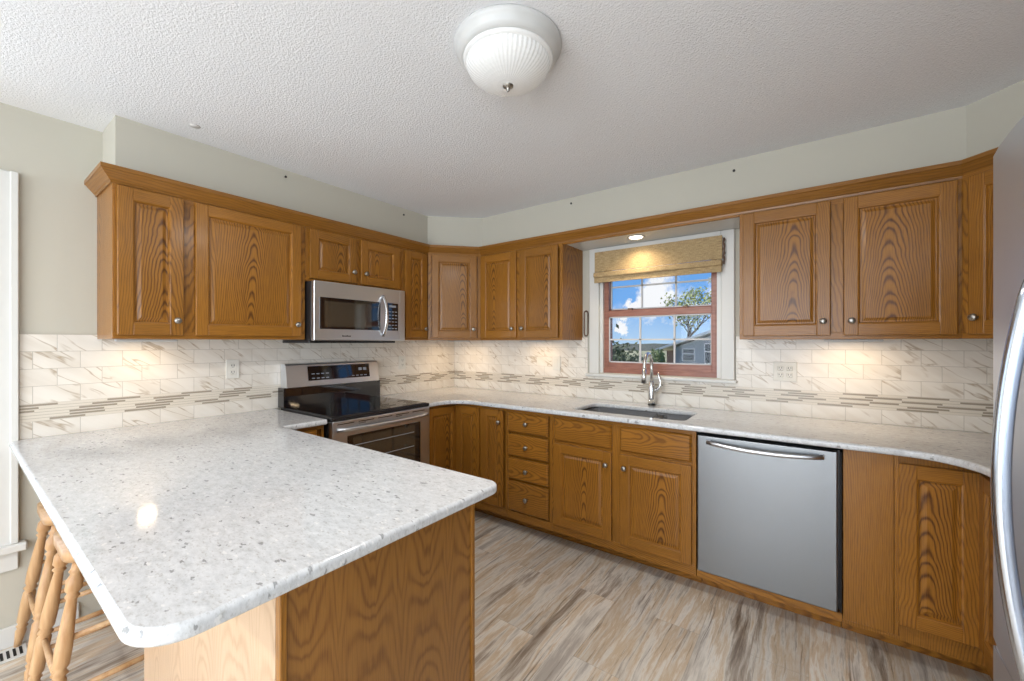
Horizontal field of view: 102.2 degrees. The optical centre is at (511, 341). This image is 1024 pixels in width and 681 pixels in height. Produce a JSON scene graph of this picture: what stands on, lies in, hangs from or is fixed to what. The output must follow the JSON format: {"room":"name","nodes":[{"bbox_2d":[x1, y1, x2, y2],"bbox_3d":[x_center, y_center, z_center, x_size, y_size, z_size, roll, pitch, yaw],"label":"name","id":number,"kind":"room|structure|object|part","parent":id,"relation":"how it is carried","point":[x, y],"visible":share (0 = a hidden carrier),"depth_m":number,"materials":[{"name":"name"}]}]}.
{"room":"kitchen","nodes":[
{"label":"kitchen","id":0,"kind":"room"},
{"bbox_2d":[0,102,453,628],"bbox_3d":[-2.691,0.149,1.321,0.120,2.409,7.000,0,0,36],"label":"wall","id":1,"kind":"structure","parent":0,"point":[53,158],"depth_m":1.93,"materials":[{"name":"beige paint"}]},
{"bbox_2d":[0,169,27,572],"bbox_3d":[-2.696,0.129,1.254,0.152,1.770,1.585,0,0,36],"label":"window","id":2,"kind":"structure","parent":1,"relation":"in","point":[10,544],"depth_m":1.82,"materials":[{"name":"white paint"}]},
{"bbox_2d":[0,602,78,650],"bbox_3d":[-3.406,1.309,0.233,0.015,0.090,4.400,0,0,36],"label":"baseboard","id":3,"kind":"structure","parent":1,"relation":"attached to","point":[7,634],"depth_m":1.84,"materials":[{"name":"white paint"}]},
{"bbox_2d":[97,183,304,339],"bbox_3d":[-1.662,-0.382,2.304,0.374,0.736,0.876,0,0,36],"label":"upper cabinet","id":4,"kind":"object","parent":1,"relation":"attached to","point":[169,267],"visible":0.98,"depth_m":2.11,"materials":[{"name":"brown wood"}]},
{"bbox_2d":[114,339,176,341],"bbox_3d":[-1.851,-0.008,2.094,0.036,0.012,0.240,0,0,36],"label":"light","id":5,"kind":"object","parent":4,"relation":"attached to","point":[115,340],"visible":1,"depth_m":2.08,"materials":[{"name":"grey plastic"}]},
{"bbox_3d":[-1.722,-0.373,1.975,0.019,0.681,0.246,0,0,36],"label":"door","id":6,"kind":"part","parent":4,"relation":"part of","materials":[{"name":"brown wood"}]},
{"bbox_3d":[-1.647,-0.105,2.035,0.030,0.030,0.031,0,0,36],"label":"knob","id":7,"kind":"part","parent":4,"relation":"part of","materials":[{"name":"silver metal"}]},
{"bbox_3d":[-1.462,-0.373,2.329,0.019,0.681,0.538,0,0,36],"label":"door","id":8,"kind":"part","parent":4,"relation":"part of","materials":[{"name":"brown wood"}]},
{"bbox_2d":[84,147,997,255],"bbox_3d":[0.083,-0.756,1.842,3.734,0.069,2.287,0,0,36],"label":"crown molding","id":9,"kind":"structure","parent":4,"relation":"on","point":[103,174],"depth_m":2.23,"materials":[{"name":"brown wood"}]},
{"bbox_2d":[226,359,238,378],"bbox_3d":[-1.712,0.166,2.532,0.008,0.115,0.072,0,0,36],"label":"wall outlet","id":10,"kind":"object","parent":1,"relation":"attached to","point":[232,366],"visible":1,"depth_m":2.53,"materials":[{"name":"white plastic"}]},
{"bbox_2d":[230,363,235,374],"bbox_3d":[-1.710,0.166,2.531,0.004,0.068,0.030,0,0,36],"label":"receptacle","id":11,"kind":"object","parent":10,"relation":"attached to","point":[232,365],"depth_m":2.53,"materials":[{"name":"white plastic"}]},
{"bbox_2d":[19,334,454,439],"bbox_3d":[-1.395,0.202,2.978,0.010,0.476,2.779,0,0,36],"label":"backsplash","id":12,"kind":"structure","parent":1,"relation":"attached to","point":[69,383],"depth_m":2.28,"materials":[{"name":"stone"}]},
{"bbox_2d":[283,280,404,342],"bbox_3d":[-1.148,-0.186,2.909,0.466,0.387,0.697,0,0,36],"label":"microwave","id":13,"kind":"object","parent":1,"relation":"attached to","point":[334,312],"visible":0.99,"depth_m":2.73,"materials":[{"name":"silver metal"}]},
{"bbox_3d":[-0.894,-0.183,2.912,0.061,0.296,0.023,0,0,36],"label":"handle","id":14,"kind":"part","parent":13,"relation":"part of","materials":[{"name":"silver metal"}]},
{"bbox_3d":[-0.867,-0.181,2.992,0.004,0.198,0.101,0,0,36],"label":"control panel","id":15,"kind":"part","parent":13,"relation":"part of","materials":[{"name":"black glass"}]},
{"bbox_2d":[305,226,402,290],"bbox_3d":[-1.178,-0.567,2.964,0.374,0.366,0.757,0,0,36],"label":"upper cabinet","id":16,"kind":"object","parent":1,"relation":"attached to","point":[329,256],"visible":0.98,"depth_m":2.81,"materials":[{"name":"brown wood"}]},
{"bbox_3d":[-1.173,-0.557,2.722,0.019,0.313,0.328,0,0,36],"label":"door","id":17,"kind":"part","parent":16,"relation":"part of","materials":[{"name":"brown wood"}]},
{"bbox_3d":[-0.958,-0.557,3.015,0.019,0.313,0.332,0,0,36],"label":"door","id":18,"kind":"part","parent":16,"relation":"part of","materials":[{"name":"brown wood"}]},
{"bbox_2d":[399,356,405,368],"bbox_3d":[-0.949,0.178,3.572,0.008,0.115,0.072,0,0,36],"label":"wall outlet","id":19,"kind":"object","parent":1,"relation":"attached to","point":[402,359],"visible":1,"depth_m":3.57,"materials":[{"name":"white plastic"}]},
{"bbox_2d":[403,249,427,339],"bbox_3d":[-0.878,-0.382,3.372,0.374,0.736,0.252,0,0,36],"label":"upper cabinet","id":20,"kind":"object","parent":1,"relation":"attached to","point":[415,264],"visible":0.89,"depth_m":3.27,"materials":[{"name":"brown wood"}]},
{"bbox_2d":[428,252,480,339],"bbox_3d":[-0.512,-0.382,3.658,0.626,0.736,0.652,0,0,36],"label":"upper cabinet","id":21,"kind":"object","parent":1,"relation":"attached to","point":[454,279],"visible":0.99,"depth_m":3.41,"materials":[{"name":"brown wood"}]},
{"bbox_2d":[448,340,469,341],"bbox_3d":[-0.477,-0.008,3.728,0.240,0.012,0.036,0,0,36],"label":"light","id":22,"kind":"object","parent":21,"relation":"attached to","point":[449,340],"visible":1,"depth_m":3.70,"materials":[{"name":"grey plastic"}]},
{"bbox_2d":[0,511,991,680],"bbox_3d":[-1.018,1.404,0.093,4.270,0.100,7.240,0,0,36],"label":"floor","id":23,"kind":"structure","parent":0,"point":[548,607],"depth_m":1.91,"materials":[{"name":"wood"}]},
{"bbox_2d":[0,642,26,664],"bbox_3d":[-2.237,1.351,1.695,0.110,0.005,0.320,0,0,36],"label":"floor vent","id":24,"kind":"object","parent":23,"relation":"in","point":[10,654],"visible":0.87,"depth_m":1.79,"materials":[{"name":"white metal"}]},
{"bbox_2d":[13,502,103,680],"bbox_3d":[-1.917,1.035,1.876,0.422,0.642,0.422,0,0,36],"label":"bar stool","id":25,"kind":"object","parent":23,"relation":"on","point":[29,604],"visible":0.32,"depth_m":1.77,"materials":[{"name":"brown wood"}]},
{"bbox_3d":[-2.140,1.053,1.846,0.138,0.607,0.045,0,0,-12],"label":"leg","id":26,"kind":"part","parent":25,"relation":"part of","materials":[{"name":"brown wood"}]},
{"bbox_3d":[-1.880,1.053,1.654,0.045,0.607,0.138,0,0,-5],"label":"leg","id":27,"kind":"part","parent":25,"relation":"part of","materials":[{"name":"brown wood"}]},
{"bbox_3d":[-1.917,0.732,1.876,0.330,0.036,0.300,0,0,36],"label":"seat","id":28,"kind":"part","parent":25,"relation":"part of","materials":[{"name":"brown wood"}]},
{"bbox_2d":[28,531,143,680],"bbox_3d":[-1.530,1.035,1.592,0.422,0.642,0.422,0,0,36],"label":"bar stool","id":29,"kind":"object","parent":23,"relation":"on","point":[58,661],"visible":0.32,"depth_m":1.45,"materials":[{"name":"brown wood"}]},
{"bbox_3d":[-1.754,1.053,1.562,0.138,0.607,0.045,0,0,-12],"label":"leg","id":30,"kind":"part","parent":29,"relation":"part of","materials":[{"name":"brown wood"}]},
{"bbox_3d":[-1.530,0.732,1.592,0.330,0.036,0.300,0,0,36],"label":"seat","id":31,"kind":"part","parent":29,"relation":"part of","materials":[{"name":"brown wood"}]},
{"bbox_3d":[-1.493,1.053,1.370,0.045,0.607,0.138,0,0,-5],"label":"leg","id":32,"kind":"part","parent":29,"relation":"part of","materials":[{"name":"brown wood"}]},
{"bbox_2d":[144,504,474,680],"bbox_3d":[-1.095,0.912,1.670,2.039,0.883,0.626,0,0,36],"label":"base cabinet","id":33,"kind":"object","parent":23,"relation":"on","point":[403,610],"visible":0.33,"depth_m":1.03,"materials":[{"name":"brown wood"}]},
{"bbox_3d":[-0.851,0.912,1.107,0.940,0.882,0.004,0,0,36],"label":"panel","id":34,"kind":"part","parent":33,"relation":"part of","materials":[{"name":"brown wood"}]},
{"bbox_2d":[9,409,496,647],"bbox_3d":[-1.060,0.455,1.666,2.098,0.030,1.120,0,0,36],"label":"countertop","id":35,"kind":"structure","parent":33,"relation":"on","point":[178,530],"depth_m":1.12,"materials":[{"name":"stone"}]},
{"bbox_3d":[-0.296,0.912,1.056,0.014,0.882,0.552,0,0,36],"label":"panel","id":36,"kind":"part","parent":33,"relation":"part of","materials":[{"name":"brown wood"}]},
{"bbox_2d":[296,425,323,436],"bbox_3d":[-1.395,0.912,2.428,0.658,0.882,0.288,0,0,36],"label":"base cabinet","id":37,"kind":"object","parent":23,"relation":"on","point":[316,430],"visible":0.03,"depth_m":2.33,"materials":[{"name":"brown wood"}]},
{"bbox_3d":[-1.169,0.565,2.246,0.018,0.142,0.222,0,0,36],"label":"drawer","id":38,"kind":"part","parent":37,"relation":"part of","materials":[{"name":"brown wood"}]},
{"bbox_2d":[278,360,428,463],"bbox_3d":[-1.051,0.741,2.836,0.708,1.186,0.743,0,0,36],"label":"range","id":39,"kind":"object","parent":23,"relation":"on","point":[346,394],"visible":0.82,"depth_m":2.79,"materials":[{"name":"silver metal"}]},
{"bbox_3d":[-1.059,0.447,2.842,0.612,0.022,0.743,0,0,36],"label":"cooktop frame","id":40,"kind":"part","parent":39,"relation":"part of","materials":[{"name":"black plastic"}]},
{"bbox_2d":[287,396,425,416],"bbox_3d":[-1.045,0.434,2.832,0.555,0.004,0.710,0,0,36],"label":"glass cooktop","id":41,"kind":"object","parent":39,"relation":"in","point":[353,406],"depth_m":2.77,"materials":[{"name":"black glass"}]},
{"bbox_2d":[328,406,428,463],"bbox_3d":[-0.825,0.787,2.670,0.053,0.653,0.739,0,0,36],"label":"oven","id":42,"kind":"object","parent":39,"relation":"in","point":[409,439],"depth_m":2.68,"materials":[{"name":"silver glass"}]},
{"bbox_3d":[-0.789,0.512,2.641,0.055,0.025,0.692,0,0,36],"label":"handle","id":43,"kind":"part","parent":39,"relation":"part of","materials":[{"name":"silver metal"}]},
{"bbox_2d":[429,404,492,515],"bbox_3d":[-0.496,0.912,3.473,0.871,0.882,0.931,0,0,36],"label":"base cabinet","id":44,"kind":"object","parent":23,"relation":"on","point":[454,429],"visible":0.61,"depth_m":3.14,"materials":[{"name":"brown wood"}]},
{"bbox_3d":[-0.528,0.841,3.118,0.019,0.697,0.310,0,0,36],"label":"door","id":45,"kind":"part","parent":44,"relation":"part of","materials":[{"name":"brown wood"}]},
{"bbox_3d":[-0.340,0.841,3.168,0.238,0.697,0.019,0,0,36],"label":"door","id":46,"kind":"part","parent":44,"relation":"part of","materials":[{"name":"brown wood"}]},
{"bbox_2d":[481,406,517,523],"bbox_3d":[0.034,0.912,3.253,0.240,0.882,0.658,0,0,36],"label":"base cabinet","id":47,"kind":"object","parent":23,"relation":"on","point":[494,421],"visible":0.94,"depth_m":3.01,"materials":[{"name":"brown wood"}]},
{"bbox_3d":[-0.142,0.841,3.024,0.202,0.697,0.019,0,0,36],"label":"door","id":48,"kind":"part","parent":47,"relation":"part of","materials":[{"name":"brown wood"}]},
{"bbox_2d":[508,407,591,537],"bbox_3d":[0.281,0.912,3.072,0.368,0.882,0.658,0,0,36],"label":"base cabinet","id":49,"kind":"object","parent":23,"relation":"on","point":[529,433],"visible":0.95,"depth_m":2.83,"materials":[{"name":"brown wood"}]},
{"bbox_3d":[0.106,1.085,2.842,0.333,0.208,0.018,0,0,36],"label":"drawer","id":50,"kind":"part","parent":49,"relation":"part of","materials":[{"name":"brown wood"}]},
{"bbox_3d":[0.106,0.891,2.842,0.333,0.149,0.018,0,0,36],"label":"drawer","id":51,"kind":"part","parent":49,"relation":"part of","materials":[{"name":"brown wood"}]},
{"bbox_3d":[0.106,0.727,2.842,0.333,0.151,0.018,0,0,36],"label":"drawer","id":52,"kind":"part","parent":49,"relation":"part of","materials":[{"name":"brown wood"}]},
{"bbox_3d":[0.106,0.565,2.842,0.333,0.142,0.018,0,0,36],"label":"drawer","id":53,"kind":"part","parent":49,"relation":"part of","materials":[{"name":"brown wood"}]},
{"bbox_2d":[552,414,701,582],"bbox_3d":[0.791,0.912,2.698,0.892,0.882,0.658,0,0,36],"label":"base cabinet","id":54,"kind":"object","parent":23,"relation":"on","point":[628,491],"visible":0.98,"depth_m":2.41,"materials":[{"name":"brown wood"}]},
{"bbox_3d":[0.438,0.571,2.598,0.398,0.150,0.018,0,0,36],"label":"false drawer","id":55,"kind":"part","parent":54,"relation":"part of","materials":[{"name":"brown wood"}]},
{"bbox_3d":[0.438,0.930,2.598,0.398,0.532,0.019,0,0,36],"label":"door","id":56,"kind":"part","parent":54,"relation":"part of","materials":[{"name":"brown wood"}]},
{"bbox_3d":[0.803,0.571,2.331,0.398,0.150,0.018,0,0,36],"label":"false drawer","id":57,"kind":"part","parent":54,"relation":"part of","materials":[{"name":"brown wood"}]},
{"bbox_3d":[0.802,0.930,2.330,0.398,0.532,0.019,0,0,36],"label":"door","id":58,"kind":"part","parent":54,"relation":"part of","materials":[{"name":"brown wood"}]},
{"bbox_2d":[697,569,841,627],"bbox_3d":[1.278,1.284,2.089,0.608,0.137,0.155,0,0,36],"label":"toe kick","id":59,"kind":"object","parent":23,"relation":"on","point":[792,605],"visible":0.73,"depth_m":2.05,"materials":[{"name":"brown wood"}]},
{"bbox_2d":[697,432,841,612],"bbox_3d":[1.384,0.852,2.231,0.600,0.720,0.651,0,0,36],"label":"dishwasher","id":60,"kind":"object","parent":23,"relation":"on","point":[769,513],"visible":0.99,"depth_m":1.99,"materials":[{"name":"silver metal"}]},
{"bbox_3d":[1.202,0.526,1.995,0.492,0.033,0.055,0,0,36],"label":"handle","id":61,"kind":"part","parent":60,"relation":"part of","materials":[{"name":"silver metal"}]},
{"bbox_2d":[839,449,996,680],"bbox_3d":[1.993,0.912,1.668,1.037,0.882,0.897,0,0,36],"label":"base cabinet","id":62,"kind":"object","parent":23,"relation":"on","point":[917,534],"visible":0.72,"depth_m":1.69,"materials":[{"name":"brown wood"}]},
{"bbox_2d":[380,386,991,477],"bbox_3d":[0.578,0.455,2.268,4.026,0.030,1.586,0,0,36],"label":"countertop","id":63,"kind":"structure","parent":62,"relation":"on","point":[968,450],"depth_m":2.15,"materials":[{"name":"stone"}]},
{"bbox_2d":[585,407,691,420],"bbox_3d":[0.783,0.563,2.653,0.725,0.182,0.382,0,0,36],"label":"sink","id":64,"kind":"object","parent":63,"relation":"in","point":[595,409],"visible":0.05,"depth_m":2.81,"materials":[{"name":"grey metal"}]},
{"bbox_2d":[641,352,661,405],"bbox_3d":[0.944,0.254,2.795,0.098,0.371,0.204,0,0,36],"label":"faucet","id":65,"kind":"object","parent":63,"relation":"on","point":[651,386],"visible":1,"depth_m":2.85,"materials":[{"name":"silver metal"}]},
{"bbox_3d":[1.004,0.284,2.845,0.062,0.141,0.025,0,0,36],"label":"lever","id":66,"kind":"part","parent":65,"relation":"part of","materials":[{"name":"silver metal"}]},
{"bbox_3d":[1.552,0.854,1.788,0.180,0.761,0.006,0,0,36],"label":"filler panel","id":67,"kind":"part","parent":62,"relation":"part of","materials":[{"name":"brown wood"}]},
{"bbox_3d":[1.716,0.843,1.659,0.240,0.673,0.019,0,0,36],"label":"door","id":68,"kind":"part","parent":62,"relation":"part of","materials":[{"name":"brown wood"}]},
{"bbox_3d":[1.733,0.843,1.485,0.019,0.673,0.255,0,0,36],"label":"door","id":69,"kind":"part","parent":62,"relation":"part of","materials":[{"name":"brown wood"}]},
{"bbox_2d":[991,116,1023,680],"bbox_3d":[1.086,0.461,0.329,0.856,1.747,0.910,0,0,36],"label":"refrigerator","id":70,"kind":"object","parent":23,"relation":"on","point":[1007,448],"visible":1,"depth_m":0.76,"materials":[{"name":"silver metal"}]},
{"bbox_3d":[0.819,0.979,0.525,0.085,0.630,0.910,0,0,36],"label":"freezer drawer","id":71,"kind":"part","parent":70,"relation":"part of","materials":[{"name":"silver metal"}]},
{"bbox_2d":[0,0,1023,217],"bbox_3d":[-1.018,-1.105,0.093,4.270,0.100,7.240,0,0,36],"label":"ceiling","id":72,"kind":"structure","parent":0,"point":[375,99],"depth_m":1.65,"materials":[{"name":"white paint"}]},
{"bbox_2d":[189,124,200,128],"bbox_3d":[-1.548,-1.053,2.017,0.044,0.004,0.044,0,0,36],"label":"ceiling disc","id":73,"kind":"object","parent":72,"relation":"attached to","point":[191,125],"visible":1,"depth_m":2.02,"materials":[{"name":"grey"}]},
{"bbox_2d":[454,3,561,96],"bbox_3d":[-0.014,-0.975,1.476,0.384,0.161,0.384,0,0,36],"label":"ceiling light","id":74,"kind":"object","parent":72,"relation":"attached to","point":[506,49],"visible":1,"depth_m":1.37,"materials":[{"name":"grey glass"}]},
{"bbox_3d":[-0.014,-0.962,1.476,0.320,0.093,0.320,0,0,36],"label":"lamp shade","id":75,"kind":"part","parent":74,"relation":"part of","materials":[{"name":"white glass"}]},
{"bbox_2d":[455,228,991,434],"bbox_3d":[1.088,0.149,2.963,4.270,2.409,0.120,0,0,36],"label":"wall","id":76,"kind":"structure","parent":0,"point":[737,231],"depth_m":2.65,"materials":[{"name":"beige paint"}]},
{"bbox_2d":[481,243,582,339],"bbox_3d":[0.134,-0.382,3.357,0.784,0.736,0.374,0,0,36],"label":"upper cabinet","id":77,"kind":"object","parent":76,"relation":"attached to","point":[536,293],"visible":0.99,"depth_m":3.19,"materials":[{"name":"brown wood"}]},
{"bbox_3d":[-0.112,-0.373,3.355,0.364,0.681,0.019,0,0,36],"label":"door","id":78,"kind":"part","parent":77,"relation":"part of","materials":[{"name":"brown wood"}]},
{"bbox_2d":[520,340,546,341],"bbox_3d":[0.174,-0.008,3.349,0.240,0.012,0.036,0,0,36],"label":"light","id":79,"kind":"object","parent":77,"relation":"attached to","point":[520,340],"visible":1,"depth_m":3.33,"materials":[{"name":"grey plastic"}]},
{"bbox_3d":[0.200,-0.373,3.126,0.342,0.681,0.019,0,0,36],"label":"door","id":80,"kind":"part","parent":77,"relation":"part of","materials":[{"name":"brown wood"}]},
{"bbox_2d":[553,356,559,369],"bbox_3d":[0.366,0.174,3.404,0.072,0.115,0.008,0,0,36],"label":"wall switch","id":81,"kind":"object","parent":76,"relation":"attached to","point":[556,359],"visible":1,"depth_m":3.40,"materials":[{"name":"white plastic"}]},
{"bbox_2d":[103,80,1023,246],"bbox_3d":[0.308,-0.923,1.901,4.030,0.263,2.517,0,0,36],"label":"soffit","id":82,"kind":"object","parent":76,"relation":"attached to","point":[980,126],"depth_m":2.30,"materials":[{"name":"beige paint"}]},
{"bbox_2d":[584,310,588,335],"bbox_3d":[0.584,-0.146,3.252,0.043,0.207,0.012,0,0,36],"label":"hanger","id":83,"kind":"object","parent":76,"relation":"attached to","point":[585,310],"visible":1,"depth_m":3.24,"materials":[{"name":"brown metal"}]},
{"bbox_2d":[563,214,739,250],"bbox_3d":[0.925,-0.731,2.807,1.137,0.038,0.324,0,0,36],"label":"window valance","id":84,"kind":"object","parent":76,"relation":"attached to","point":[729,222],"visible":0.72,"depth_m":2.72,"materials":[{"name":"white paint"}]},
{"bbox_2d":[627,235,644,239],"bbox_3d":[0.851,-0.717,2.834,0.120,0.008,0.120,0,0,36],"label":"recessed light","id":85,"kind":"object","parent":84,"relation":"attached to","point":[632,237],"visible":1,"depth_m":2.82,"materials":[{"name":"grey"}]},
{"bbox_2d":[585,229,736,383],"bbox_3d":[1.039,-0.228,2.971,1.044,0.984,0.164,0,0,36],"label":"window","id":86,"kind":"structure","parent":76,"relation":"in","point":[721,310],"depth_m":2.89,"materials":[{"name":"white paint"}]},
{"bbox_2d":[593,235,725,282],"bbox_3d":[0.993,-0.564,2.886,0.897,0.236,0.066,0,0,36],"label":"roman shade","id":87,"kind":"object","parent":86,"relation":"attached to","point":[700,250],"visible":1,"depth_m":2.84,"materials":[{"name":"beige fabric"}]},
{"bbox_3d":[1.352,-0.581,2.633,0.019,0.172,0.014,0,0,36],"label":"lift cord","id":88,"kind":"part","parent":87,"relation":"part of","materials":[{"name":"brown fabric"}]},
{"bbox_3d":[1.054,-0.208,2.984,0.796,0.896,0.088,0,0,36],"label":"frame","id":89,"kind":"part","parent":86,"relation":"part of","materials":[{"name":"brown wood"}]},
{"bbox_3d":[1.041,-0.015,2.967,0.780,0.447,0.034,0,0,36],"label":"sash","id":90,"kind":"part","parent":86,"relation":"part of","materials":[{"name":"brown wood"}]},
{"bbox_3d":[1.064,-0.426,2.998,0.780,0.440,0.034,0,0,36],"label":"sash","id":91,"kind":"part","parent":86,"relation":"part of","materials":[{"name":"brown wood"}]},
{"bbox_2d":[454,336,992,432],"bbox_3d":[1.053,0.202,2.909,4.022,0.476,0.010,0,0,36],"label":"backsplash","id":92,"kind":"structure","parent":76,"relation":"attached to","point":[947,384],"depth_m":2.39,"materials":[{"name":"tile"}]},
{"bbox_2d":[773,362,796,381],"bbox_3d":[1.635,0.178,2.472,0.118,0.115,0.008,0,0,36],"label":"wall outlet","id":93,"kind":"object","parent":76,"relation":"attached to","point":[782,371],"visible":1,"depth_m":2.47,"materials":[{"name":"white plastic"}]},
{"bbox_2d":[777,366,782,376],"bbox_3d":[1.615,0.178,2.484,0.030,0.068,0.004,0,0,36],"label":"receptacle","id":94,"kind":"object","parent":93,"relation":"attached to","point":[779,368],"depth_m":2.48,"materials":[{"name":"white plastic"}]},
{"bbox_2d":[787,366,792,377],"bbox_3d":[1.652,0.178,2.457,0.030,0.068,0.004,0,0,36],"label":"receptacle","id":95,"kind":"object","parent":93,"relation":"attached to","point":[789,368],"depth_m":2.46,"materials":[{"name":"white plastic"}]},
{"bbox_2d":[740,179,961,339],"bbox_3d":[1.722,-0.382,2.191,0.874,0.736,0.374,0,0,36],"label":"upper cabinet","id":96,"kind":"object","parent":76,"relation":"attached to","point":[884,264],"visible":1,"depth_m":2.02,"materials":[{"name":"brown wood"}]},
{"bbox_3d":[1.455,-0.373,2.205,0.390,0.681,0.019,0,0,36],"label":"door","id":97,"kind":"part","parent":96,"relation":"part of","materials":[{"name":"brown wood"}]},
{"bbox_3d":[1.573,-0.105,2.088,0.031,0.030,0.030,0,0,36],"label":"knob","id":98,"kind":"part","parent":96,"relation":"part of","materials":[{"name":"silver metal"}]},
{"bbox_3d":[1.663,-0.105,2.021,0.031,0.030,0.030,0,0,36],"label":"knob","id":99,"kind":"part","parent":96,"relation":"part of","materials":[{"name":"silver metal"}]},
{"bbox_2d":[824,339,883,341],"bbox_3d":[1.787,-0.008,2.166,0.240,0.012,0.036,0,0,36],"label":"light","id":100,"kind":"object","parent":96,"relation":"attached to","point":[825,340],"visible":1,"depth_m":2.15,"materials":[{"name":"grey plastic"}]},
{"bbox_3d":[1.812,-0.373,1.943,0.393,0.681,0.019,0,0,36],"label":"door","id":101,"kind":"part","parent":96,"relation":"part of","materials":[{"name":"brown wood"}]},
{"bbox_2d":[962,165,992,338],"bbox_3d":[2.246,-0.382,1.657,0.615,0.736,0.615,0,0,36],"label":"upper cabinet","id":102,"kind":"object","parent":76,"relation":"attached to","point":[977,186],"visible":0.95,"depth_m":1.75,"materials":[{"name":"brown wood"}]},
{"bbox_3d":[1.959,-0.105,1.752,0.030,0.030,0.031,0,0,-9],"label":"knob","id":103,"kind":"part","parent":102,"relation":"part of","materials":[{"name":"silver metal"}]},
{"label":"outside","id":104,"kind":"structure","parent":0,"visible":0},
{"bbox_2d":[616,351,666,362],"bbox_3d":[34.592,2.804,102.716,180.000,0.300,199.400,0,0,36],"label":"lawn","id":105,"kind":"structure","parent":104,"point":[643,353],"depth_m":94.96,"materials":[{"name":"green plant"}]},
{"bbox_2d":[613,324,631,360],"bbox_3d":[2.695,0.810,12.923,2.124,3.640,2.268,0,0,-29],"label":"bare tree","id":106,"kind":"object","parent":105,"relation":"on","point":[617,326],"visible":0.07,"depth_m":13.07,"materials":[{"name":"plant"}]},
{"bbox_2d":[613,342,642,361],"bbox_3d":[3.957,1.257,15.673,3.165,2.665,3.199,0,0,36],"label":"shrub","id":107,"kind":"object","parent":105,"relation":"on","point":[633,357],"visible":0.04,"depth_m":15.39,"materials":[{"name":"green plant"}]},
{"bbox_2d":[614,343,667,350],"bbox_3d":[21.583,1.591,144.144,190.000,2.325,12.000,0,0,36],"label":"wooded ridge","id":108,"kind":"object","parent":105,"relation":"on","point":[644,347],"visible":0.04,"depth_m":124.80,"materials":[{"name":"green plant"}]},
{"bbox_2d":[648,348,665,362],"bbox_3d":[8.441,1.460,24.120,1.315,2.205,1.244,0,0,36],"label":"shrub","id":109,"kind":"object","parent":105,"relation":"on","point":[659,357],"visible":0.27,"depth_m":23.95,"materials":[{"name":"green plant"}]},
{"bbox_2d":[655,330,709,363],"bbox_3d":[17.725,0.203,25.317,14.960,4.903,8.950,0,0,36],"label":"house","id":110,"kind":"structure","parent":105,"relation":"on","point":[687,351],"depth_m":25.30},
{"bbox_3d":[10.864,0.794,25.417,0.620,0.680,0.030,0,0,36],"label":"pane","id":111,"kind":"part","parent":110,"relation":"part of","materials":[{"name":"grey"}]},
{"bbox_3d":[11.969,0.694,24.606,0.840,1.120,0.030,0,0,36],"label":"pane","id":112,"kind":"part","parent":110,"relation":"part of","materials":[{"name":"grey"}]},
{"bbox_2d":[660,276,710,337],"bbox_3d":[17.218,-1.904,38.305,6.467,9.089,4.853,0,0,-17],"label":"leafy tree","id":113,"kind":"object","parent":105,"relation":"on","point":[694,300],"visible":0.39,"depth_m":38.04,"materials":[{"name":"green plant"}]}
]}

